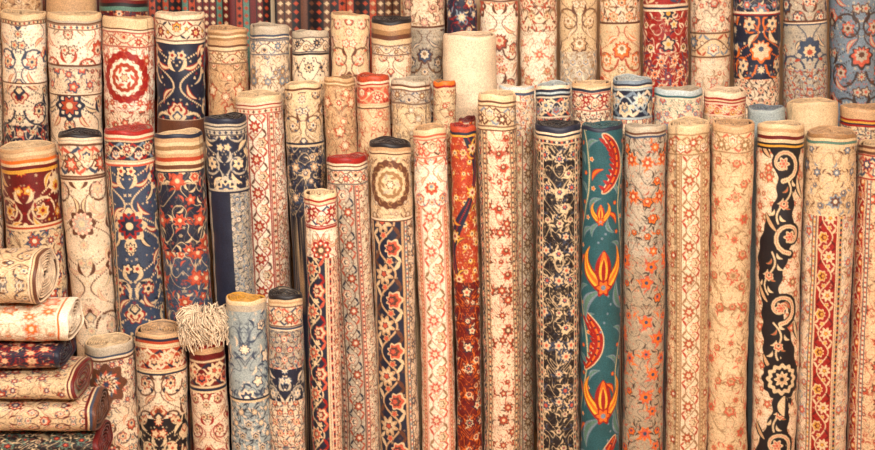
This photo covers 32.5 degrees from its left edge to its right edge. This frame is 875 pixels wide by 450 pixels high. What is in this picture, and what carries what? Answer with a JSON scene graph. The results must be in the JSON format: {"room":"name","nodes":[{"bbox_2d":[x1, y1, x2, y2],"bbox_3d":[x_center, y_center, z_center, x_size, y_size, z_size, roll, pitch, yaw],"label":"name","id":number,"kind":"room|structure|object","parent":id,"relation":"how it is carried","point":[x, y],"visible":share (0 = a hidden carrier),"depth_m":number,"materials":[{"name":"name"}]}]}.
{"room":"store","nodes":[
{"label":"store","id":0,"kind":"room"},
{"bbox_2d":[207,0,829,307],"bbox_3d":[0.000,-0.896,7.152,8.000,3.600,0.100,0,13,0],"label":"wall","id":1,"kind":"structure","parent":0,"point":[272,1],"depth_m":7.12,"materials":[{"name":"paint"}]},
{"bbox_2d":[42,0,98,140],"bbox_3d":[-1.870,-0.836,7.067,0.860,1.720,0.039,0,13,0],"label":"hanging kilim","id":2,"kind":"object","parent":1,"relation":"hanging from","point":[44,1],"visible":0.02,"depth_m":7.01,"materials":[{"name":"beige fabric"}]},
{"bbox_2d":[149,0,270,224],"bbox_3d":[-1.101,-0.836,7.066,0.639,1.720,0.040,0,13,0],"label":"hanging kilim","id":3,"kind":"object","parent":1,"relation":"hanging from","point":[238,13],"visible":0.23,"depth_m":7.03,"materials":[{"name":"fabric"}]},
{"bbox_2d":[275,0,446,81],"bbox_3d":[-0.321,-0.836,7.068,0.878,1.720,0.041,0,13,0],"label":"hanging kilim","id":4,"kind":"object","parent":1,"relation":"hanging from","point":[297,14],"visible":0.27,"depth_m":7.03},
{"bbox_2d":[534,431,747,449],"bbox_3d":[0.000,1.943,3.076,8.000,0.100,9.120,0,13,0],"label":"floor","id":5,"kind":"structure","parent":0,"point":[535,432],"depth_m":6.95,"materials":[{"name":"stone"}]},
{"bbox_2d":[0,184,3,247],"bbox_3d":[-1.914,0.385,6.243,0.256,1.509,0.235,-1,13,-3],"label":"rolled rug","id":6,"kind":"object","parent":5,"relation":"on","point":[1,205],"visible":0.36,"depth_m":6.15,"materials":[{"name":"fabric"}]},
{"bbox_2d":[0,19,5,247],"bbox_3d":[-2.025,0.048,6.659,0.282,1.979,0.208,0,13,0],"label":"rolled rug","id":7,"kind":"object","parent":5,"relation":"on","point":[1,66],"visible":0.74,"depth_m":6.54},
{"bbox_2d":[0,0,42,119],"bbox_3d":[-1.905,-0.058,6.902,0.284,2.076,0.215,-1,13,-5],"label":"rolled rug","id":8,"kind":"object","parent":5,"relation":"on","point":[37,5],"visible":0.09,"depth_m":6.60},
{"bbox_2d":[0,9,48,247],"bbox_3d":[-1.814,0.043,6.661,0.266,1.987,0.203,-1,13,-3],"label":"rolled rug","id":9,"kind":"object","parent":5,"relation":"on","point":[23,31],"visible":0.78,"depth_m":6.43,"materials":[{"name":"beige fabric"}]},
{"bbox_2d":[0,140,67,296],"bbox_3d":[-1.644,0.395,6.243,0.264,1.490,0.235,3,13,11],"label":"rolled rug","id":10,"kind":"object","parent":5,"relation":"on","point":[29,168],"visible":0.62,"depth_m":6.04,"materials":[{"name":"fabric"}]},
{"bbox_2d":[46,0,96,141],"bbox_3d":[-1.659,-0.046,6.906,0.276,2.051,0.218,0,13,-1],"label":"rolled rug","id":11,"kind":"object","parent":5,"relation":"on","point":[51,5],"visible":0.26,"depth_m":6.61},
{"bbox_2d":[47,11,102,355],"bbox_3d":[-1.593,0.046,6.660,0.294,1.982,0.229,0,13,1],"label":"rolled rug","id":12,"kind":"object","parent":5,"relation":"on","point":[74,41],"visible":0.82,"depth_m":6.41,"materials":[{"name":"beige fabric"}]},
{"bbox_2d":[58,127,116,356],"bbox_3d":[-1.428,0.368,6.244,0.215,1.542,0.183,0,13,-2],"label":"rolled rug","id":13,"kind":"object","parent":5,"relation":"on","point":[86,220],"visible":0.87,"depth_m":6.10,"materials":[{"name":"beige fabric"}]},
{"bbox_2d":[84,332,138,449],"bbox_3d":[-1.306,0.814,6.089,0.210,0.742,0.202,-6,14,-24],"label":"rolled rug","id":14,"kind":"object","parent":5,"relation":"on","point":[112,355],"visible":0.64,"depth_m":5.98,"materials":[{"name":"beige fabric"}]},
{"bbox_2d":[99,0,148,163],"bbox_3d":[-1.425,-0.056,6.904,0.272,2.072,0.213,0,13,0],"label":"rolled rug","id":15,"kind":"object","parent":5,"relation":"on","point":[132,8],"visible":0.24,"depth_m":6.61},
{"bbox_2d":[102,15,154,273],"bbox_3d":[-1.355,0.054,6.662,0.269,1.966,0.227,1,13,2],"label":"rolled rug","id":16,"kind":"object","parent":5,"relation":"on","point":[127,41],"visible":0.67,"depth_m":6.41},
{"bbox_2d":[104,123,164,381],"bbox_3d":[-1.234,0.361,6.239,0.228,1.558,0.202,0,13,1],"label":"rolled rug","id":17,"kind":"object","parent":5,"relation":"on","point":[130,158],"visible":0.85,"depth_m":6.08,"materials":[{"name":"blue fabric"}]},
{"bbox_2d":[135,319,187,449],"bbox_3d":[-1.111,0.789,6.085,0.219,0.795,0.204,-1,13,0],"label":"rolled rug","id":18,"kind":"object","parent":5,"relation":"on","point":[161,364],"visible":0.93,"depth_m":5.98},
{"bbox_2d":[155,11,206,318],"bbox_3d":[-1.128,0.047,6.663,0.256,1.979,0.210,0,13,-1],"label":"rolled rug","id":19,"kind":"object","parent":5,"relation":"on","point":[180,36],"visible":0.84,"depth_m":6.42,"materials":[{"name":"blue fabric"}]},
{"bbox_2d":[154,127,212,449],"bbox_3d":[-1.034,0.367,6.242,0.223,1.544,0.199,0,13,2],"label":"rolled rug","id":20,"kind":"object","parent":5,"relation":"on","point":[179,154],"visible":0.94,"depth_m":6.08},
{"bbox_2d":[175,302,229,449],"bbox_3d":[-0.927,0.750,6.072,0.237,0.875,0.237,13,18,43],"label":"rolled rug","id":21,"kind":"object","parent":5,"relation":"on","point":[205,333],"visible":1,"depth_m":5.98,"materials":[{"name":"beige fabric"}]},
{"bbox_2d":[207,24,248,309],"bbox_3d":[-0.916,0.078,6.668,0.194,1.916,0.185,0,13,-1],"label":"rolled rug","id":22,"kind":"object","parent":5,"relation":"on","point":[227,48],"visible":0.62,"depth_m":6.42,"materials":[{"name":"beige fabric"}]},
{"bbox_2d":[204,112,254,449],"bbox_3d":[-0.843,0.337,6.235,0.196,1.607,0.172,2,13,7],"label":"rolled rug","id":23,"kind":"object","parent":5,"relation":"on","point":[226,137],"visible":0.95,"depth_m":6.08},
{"bbox_2d":[226,292,270,449],"bbox_3d":[-0.761,0.727,6.069,0.172,0.921,0.164,11,17,40],"label":"rolled rug","id":24,"kind":"object","parent":5,"relation":"on","point":[247,335],"visible":0.99,"depth_m":5.97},
{"bbox_2d":[235,89,290,378],"bbox_3d":[-0.730,0.256,6.458,0.232,1.664,0.208,0,13,1],"label":"rolled rug","id":25,"kind":"object","parent":5,"relation":"on","point":[263,109],"visible":0.56,"depth_m":6.29,"materials":[{"name":"beige fabric"}]},
{"bbox_2d":[250,22,291,287],"bbox_3d":[-0.735,0.072,6.667,0.194,1.928,0.177,0,13,-1],"label":"rolled rug","id":26,"kind":"object","parent":5,"relation":"on","point":[269,42],"visible":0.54,"depth_m":6.42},
{"bbox_2d":[268,286,305,449],"bbox_3d":[-0.609,0.717,6.068,0.154,0.942,0.147,0,13,0],"label":"rolled rug","id":27,"kind":"object","parent":5,"relation":"on","point":[285,304],"visible":1,"depth_m":5.98,"materials":[{"name":"beige fabric"}]},
{"bbox_2d":[284,80,325,449],"bbox_3d":[-0.543,0.233,6.454,0.192,1.711,0.156,0,13,0],"label":"rolled rug","id":28,"kind":"object","parent":5,"relation":"on","point":[306,167],"visible":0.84,"depth_m":6.29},
{"bbox_2d":[292,29,328,288],"bbox_3d":[-0.556,0.083,6.669,0.177,1.906,0.165,1,13,3],"label":"rolled rug","id":29,"kind":"object","parent":5,"relation":"on","point":[310,48],"visible":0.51,"depth_m":6.42,"materials":[{"name":"beige fabric"}]},
{"bbox_2d":[304,188,342,449],"bbox_3d":[-0.452,0.519,6.024,0.138,1.346,0.136,7,15,29],"label":"rolled rug","id":30,"kind":"object","parent":5,"relation":"on","point":[320,207],"visible":1,"depth_m":5.94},
{"bbox_2d":[324,75,357,158],"bbox_3d":[-0.393,0.221,6.451,0.164,1.735,0.133,1,13,3],"label":"rolled rug","id":31,"kind":"object","parent":5,"relation":"on","point":[339,91],"visible":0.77,"depth_m":6.24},
{"bbox_2d":[331,11,369,144],"bbox_3d":[-0.384,0.049,6.660,0.185,1.977,0.176,-3,13,-12],"label":"rolled rug","id":32,"kind":"object","parent":5,"relation":"on","point":[350,32],"visible":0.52,"depth_m":6.40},
{"bbox_2d":[326,152,378,449],"bbox_3d":[-0.348,0.416,6.254,0.206,1.443,0.166,0,13,1],"label":"rolled rug","id":33,"kind":"object","parent":5,"relation":"on","point":[347,174],"visible":0.79,"depth_m":6.17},
{"bbox_2d":[357,72,390,449],"bbox_3d":[-0.256,0.217,6.450,0.165,1.743,0.141,0,13,-1],"label":"rolled rug","id":34,"kind":"object","parent":5,"relation":"on","point":[373,90],"visible":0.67,"depth_m":6.24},
{"bbox_2d":[371,15,411,136],"bbox_3d":[-0.206,0.058,6.662,0.193,1.958,0.178,-5,14,-19],"label":"rolled rug","id":35,"kind":"object","parent":5,"relation":"on","point":[391,36],"visible":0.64,"depth_m":6.41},
{"bbox_2d":[369,136,419,449],"bbox_3d":[-0.174,0.386,6.246,0.206,1.506,0.176,0,13,0],"label":"rolled rug","id":36,"kind":"object","parent":5,"relation":"on","point":[393,249],"visible":1,"depth_m":6.15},
{"bbox_2d":[391,76,430,449],"bbox_3d":[-0.098,0.226,6.449,0.194,1.727,0.170,-1,13,-5],"label":"rolled rug","id":37,"kind":"object","parent":5,"relation":"on","point":[410,95],"visible":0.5,"depth_m":6.24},
{"bbox_2d":[403,0,444,122],"bbox_3d":[-0.051,-0.060,6.904,0.210,2.079,0.186,1,13,2],"label":"rolled rug","id":38,"kind":"object","parent":5,"relation":"on","point":[428,24],"visible":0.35,"depth_m":6.65,"materials":[{"name":"beige fabric"}]},
{"bbox_2d":[413,123,455,449],"bbox_3d":[-0.011,0.358,6.240,0.177,1.563,0.150,0,13,-2],"label":"rolled rug","id":39,"kind":"object","parent":5,"relation":"on","point":[432,212],"visible":1,"depth_m":6.16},
{"bbox_2d":[433,79,457,449],"bbox_3d":[0.041,0.230,6.452,0.120,1.718,0.109,-1,13,-5],"label":"rolled rug","id":40,"kind":"object","parent":5,"relation":"on","point":[444,91],"visible":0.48,"depth_m":6.26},
{"bbox_2d":[447,0,476,32],"bbox_3d":[0.116,-0.071,6.900,0.149,2.102,0.138,0,13,1],"label":"rolled rug","id":41,"kind":"object","parent":5,"relation":"on","point":[461,14],"visible":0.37,"depth_m":6.65,"materials":[{"name":"blue fabric"}]},
{"bbox_2d":[450,122,482,449],"bbox_3d":[0.121,0.353,6.240,0.143,1.573,0.113,0,13,0],"label":"rolled rug","id":42,"kind":"object","parent":5,"relation":"on","point":[462,136],"visible":1,"depth_m":6.17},
{"bbox_2d":[458,115,476,169],"bbox_3d":[0.136,0.303,6.469,0.100,1.567,0.076,0,13,0],"label":"rolled rug","id":43,"kind":"object","parent":5,"relation":"on","point":[470,119],"visible":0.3,"depth_m":6.29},
{"bbox_2d":[442,31,496,449],"bbox_3d":[0.147,0.092,6.671,0.251,1.888,0.230,-2,13,-7],"label":"rolled rug","id":44,"kind":"object","parent":5,"relation":"on","point":[469,57],"visible":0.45,"depth_m":6.41,"materials":[{"name":"beige fabric"}]},
{"bbox_2d":[480,0,517,89],"bbox_3d":[0.284,-0.093,6.896,0.196,2.147,0.175,0,13,-2],"label":"rolled rug","id":45,"kind":"object","parent":5,"relation":"on","point":[500,17],"visible":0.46,"depth_m":6.65,"materials":[{"name":"beige fabric"}]},
{"bbox_2d":[477,89,521,449],"bbox_3d":[0.258,0.292,6.224,0.194,1.700,0.162,0,13,-1],"label":"rolled rug","id":46,"kind":"object","parent":5,"relation":"on","point":[496,123],"visible":1,"depth_m":6.13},
{"bbox_2d":[499,84,534,449],"bbox_3d":[0.343,0.239,6.454,0.166,1.699,0.151,-5,14,-20],"label":"rolled rug","id":47,"kind":"object","parent":5,"relation":"on","point":[525,103],"visible":0.48,"depth_m":6.37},
{"bbox_2d":[519,0,556,430],"bbox_3d":[0.466,-0.092,6.894,0.203,2.146,0.171,-1,13,-2],"label":"rolled rug","id":48,"kind":"object","parent":5,"relation":"on","point":[538,18],"visible":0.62,"depth_m":6.67,"materials":[{"name":"beige fabric"}]},
{"bbox_2d":[535,80,570,236],"bbox_3d":[0.498,0.234,6.454,0.176,1.708,0.150,-1,13,-3],"label":"rolled rug","id":49,"kind":"object","parent":5,"relation":"on","point":[553,97],"visible":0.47,"depth_m":6.22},
{"bbox_2d":[535,119,580,449],"bbox_3d":[0.502,0.351,6.237,0.206,1.579,0.192,9,16,35],"label":"rolled rug","id":50,"kind":"object","parent":5,"relation":"on","point":[557,142],"visible":1,"depth_m":6.14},
{"bbox_2d":[559,0,596,119],"bbox_3d":[0.647,-0.094,6.897,0.208,2.148,0.170,0,13,-1],"label":"rolled rug","id":51,"kind":"object","parent":5,"relation":"on","point":[578,18],"visible":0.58,"depth_m":6.66,"materials":[{"name":"beige fabric"}]},
{"bbox_2d":[572,79,610,449],"bbox_3d":[0.662,0.231,6.451,0.204,1.716,0.161,0,13,1],"label":"rolled rug","id":52,"kind":"object","parent":5,"relation":"on","point":[591,99],"visible":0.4,"depth_m":6.23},
{"bbox_2d":[580,120,622,449],"bbox_3d":[0.681,0.350,6.239,0.199,1.579,0.173,0,13,-2],"label":"rolled rug","id":53,"kind":"object","parent":5,"relation":"on","point":[602,141],"visible":1,"depth_m":6.15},
{"bbox_2d":[599,0,640,120],"bbox_3d":[0.839,-0.094,6.897,0.236,2.149,0.180,0,13,1],"label":"rolled rug","id":54,"kind":"object","parent":5,"relation":"on","point":[619,29],"visible":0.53,"depth_m":6.66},
{"bbox_2d":[612,73,651,449],"bbox_3d":[0.837,0.222,6.451,0.212,1.733,0.175,0,13,0],"label":"rolled rug","id":55,"kind":"object","parent":5,"relation":"on","point":[631,93],"visible":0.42,"depth_m":6.24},
{"bbox_2d":[622,122,665,449],"bbox_3d":[0.858,0.353,6.239,0.200,1.573,0.172,0,13,-2],"label":"rolled rug","id":56,"kind":"object","parent":5,"relation":"on","point":[645,144],"visible":1,"depth_m":6.15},
{"bbox_2d":[642,0,688,123],"bbox_3d":[1.049,-0.094,6.896,0.272,2.150,0.203,-1,13,-4],"label":"rolled rug","id":57,"kind":"object","parent":5,"relation":"on","point":[665,49],"visible":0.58,"depth_m":6.65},
{"bbox_2d":[654,85,702,449],"bbox_3d":[1.037,0.244,6.456,0.260,1.688,0.201,1,13,6],"label":"rolled rug","id":58,"kind":"object","parent":5,"relation":"on","point":[670,103],"visible":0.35,"depth_m":6.23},
{"bbox_2d":[665,116,709,449],"bbox_3d":[1.037,0.345,6.239,0.212,1.588,0.182,0,13,-1],"label":"rolled rug","id":59,"kind":"object","parent":5,"relation":"on","point":[688,149],"visible":1,"depth_m":6.14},
{"bbox_2d":[690,0,730,117],"bbox_3d":[1.251,-0.096,6.897,0.267,2.153,0.184,0,13,0],"label":"rolled rug","id":60,"kind":"object","parent":5,"relation":"on","point":[710,20],"visible":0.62,"depth_m":6.66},
{"bbox_2d":[703,86,745,449],"bbox_3d":[1.237,0.248,6.454,0.246,1.681,0.182,1,13,3],"label":"rolled rug","id":61,"kind":"object","parent":5,"relation":"on","point":[719,102],"visible":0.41,"depth_m":6.22,"materials":[{"name":"beige fabric"}]},
{"bbox_2d":[707,118,754,449],"bbox_3d":[1.219,0.349,6.237,0.217,1.583,0.169,0,13,2],"label":"rolled rug","id":62,"kind":"object","parent":5,"relation":"on","point":[732,140],"visible":0.98,"depth_m":6.14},
{"bbox_2d":[733,0,780,430],"bbox_3d":[1.468,-0.093,6.897,0.304,2.145,0.208,0,13,-1],"label":"rolled rug","id":63,"kind":"object","parent":5,"relation":"on","point":[756,23],"visible":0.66,"depth_m":6.66,"materials":[{"name":"fabric"}]},
{"bbox_2d":[747,104,784,449],"bbox_3d":[1.419,0.282,6.465,0.233,1.609,0.164,-1,13,-4],"label":"rolled rug","id":64,"kind":"object","parent":5,"relation":"on","point":[758,113],"visible":0.26,"depth_m":6.38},
{"bbox_2d":[751,120,804,449],"bbox_3d":[1.405,0.349,6.238,0.222,1.582,0.193,0,13,0],"label":"rolled rug","id":65,"kind":"object","parent":5,"relation":"on","point":[780,144],"visible":1,"depth_m":6.14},
{"bbox_2d":[782,0,827,119],"bbox_3d":[1.690,-0.092,6.896,0.308,2.145,0.207,0,13,2],"label":"rolled rug","id":66,"kind":"object","parent":5,"relation":"on","point":[804,45],"visible":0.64,"depth_m":6.66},
{"bbox_2d":[787,97,837,449],"bbox_3d":[1.614,0.268,6.463,0.297,1.639,0.216,0,13,0],"label":"rolled rug","id":67,"kind":"object","parent":5,"relation":"on","point":[818,111],"visible":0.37,"depth_m":6.21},
{"bbox_2d":[795,125,856,449],"bbox_3d":[1.616,0.365,6.242,0.239,1.548,0.207,0,13,2],"label":"rolled rug","id":68,"kind":"object","parent":5,"relation":"on","point":[828,212],"visible":0.99,"depth_m":6.14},
{"bbox_2d":[829,0,874,126],"bbox_3d":[1.920,-0.094,6.894,0.355,2.149,0.225,0,13,-2],"label":"rolled rug","id":69,"kind":"object","parent":5,"relation":"on","point":[851,22],"visible":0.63,"depth_m":6.65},
{"bbox_2d":[839,103,874,446],"bbox_3d":[1.829,0.281,6.463,0.282,1.612,0.190,1,13,3],"label":"rolled rug","id":70,"kind":"object","parent":5,"relation":"on","point":[860,118],"visible":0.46,"depth_m":6.23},
{"bbox_2d":[846,139,874,449],"bbox_3d":[1.818,0.389,6.250,0.221,1.498,0.186,0,13,-1],"label":"rolled rug","id":71,"kind":"object","parent":5,"relation":"on","point":[861,389],"visible":0.99,"depth_m":6.18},
{"bbox_3d":[-1.594,1.192,5.856,0.627,0.125,0.287,0,13,0],"label":"rug","id":72,"kind":"object","parent":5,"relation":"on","visible":0},
{"bbox_3d":[-1.617,1.071,5.833,0.626,0.120,0.303,0,13,0],"label":"rug","id":73,"kind":"object","parent":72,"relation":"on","visible":0},
{"bbox_3d":[-1.593,0.955,5.802,0.628,0.120,0.306,0,13,0],"label":"rug","id":74,"kind":"object","parent":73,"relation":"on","visible":0},
{"bbox_2d":[0,419,112,449],"bbox_3d":[-1.584,0.835,5.775,0.631,0.134,0.285,0,13,0],"label":"rug","id":75,"kind":"object","parent":74,"relation":"on","point":[100,439],"visible":0.63,"depth_m":5.66,"materials":[{"name":"fabric"}]},
{"bbox_2d":[0,386,110,430],"bbox_3d":[-1.589,0.700,5.744,0.629,0.138,0.297,0,13,0],"label":"rug","id":76,"kind":"object","parent":75,"relation":"on","point":[88,412],"visible":0.77,"depth_m":5.61,"materials":[{"name":"beige fabric"}]},
{"bbox_2d":[0,356,92,399],"bbox_3d":[-1.654,0.582,5.715,0.627,0.116,0.304,0,13,0],"label":"rug","id":77,"kind":"object","parent":76,"relation":"on","point":[71,380],"visible":0.93,"depth_m":5.59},
{"bbox_2d":[0,336,76,367],"bbox_3d":[-1.714,0.473,5.694,0.626,0.105,0.290,0,13,0],"label":"rug","id":78,"kind":"object","parent":77,"relation":"on","point":[13,354],"visible":0.82,"depth_m":5.57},
{"bbox_2d":[0,297,83,341],"bbox_3d":[-1.675,0.351,5.663,0.629,0.148,0.290,0,13,0],"label":"rug","id":79,"kind":"object","parent":78,"relation":"on","point":[54,318],"visible":0.89,"depth_m":5.54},
{"bbox_2d":[0,248,58,303],"bbox_3d":[-1.771,0.189,5.629,0.629,0.194,0.313,0,13,0],"label":"rug","id":80,"kind":"object","parent":79,"relation":"on","point":[27,275],"visible":1,"depth_m":5.51,"materials":[{"name":"beige fabric"}]}
]}

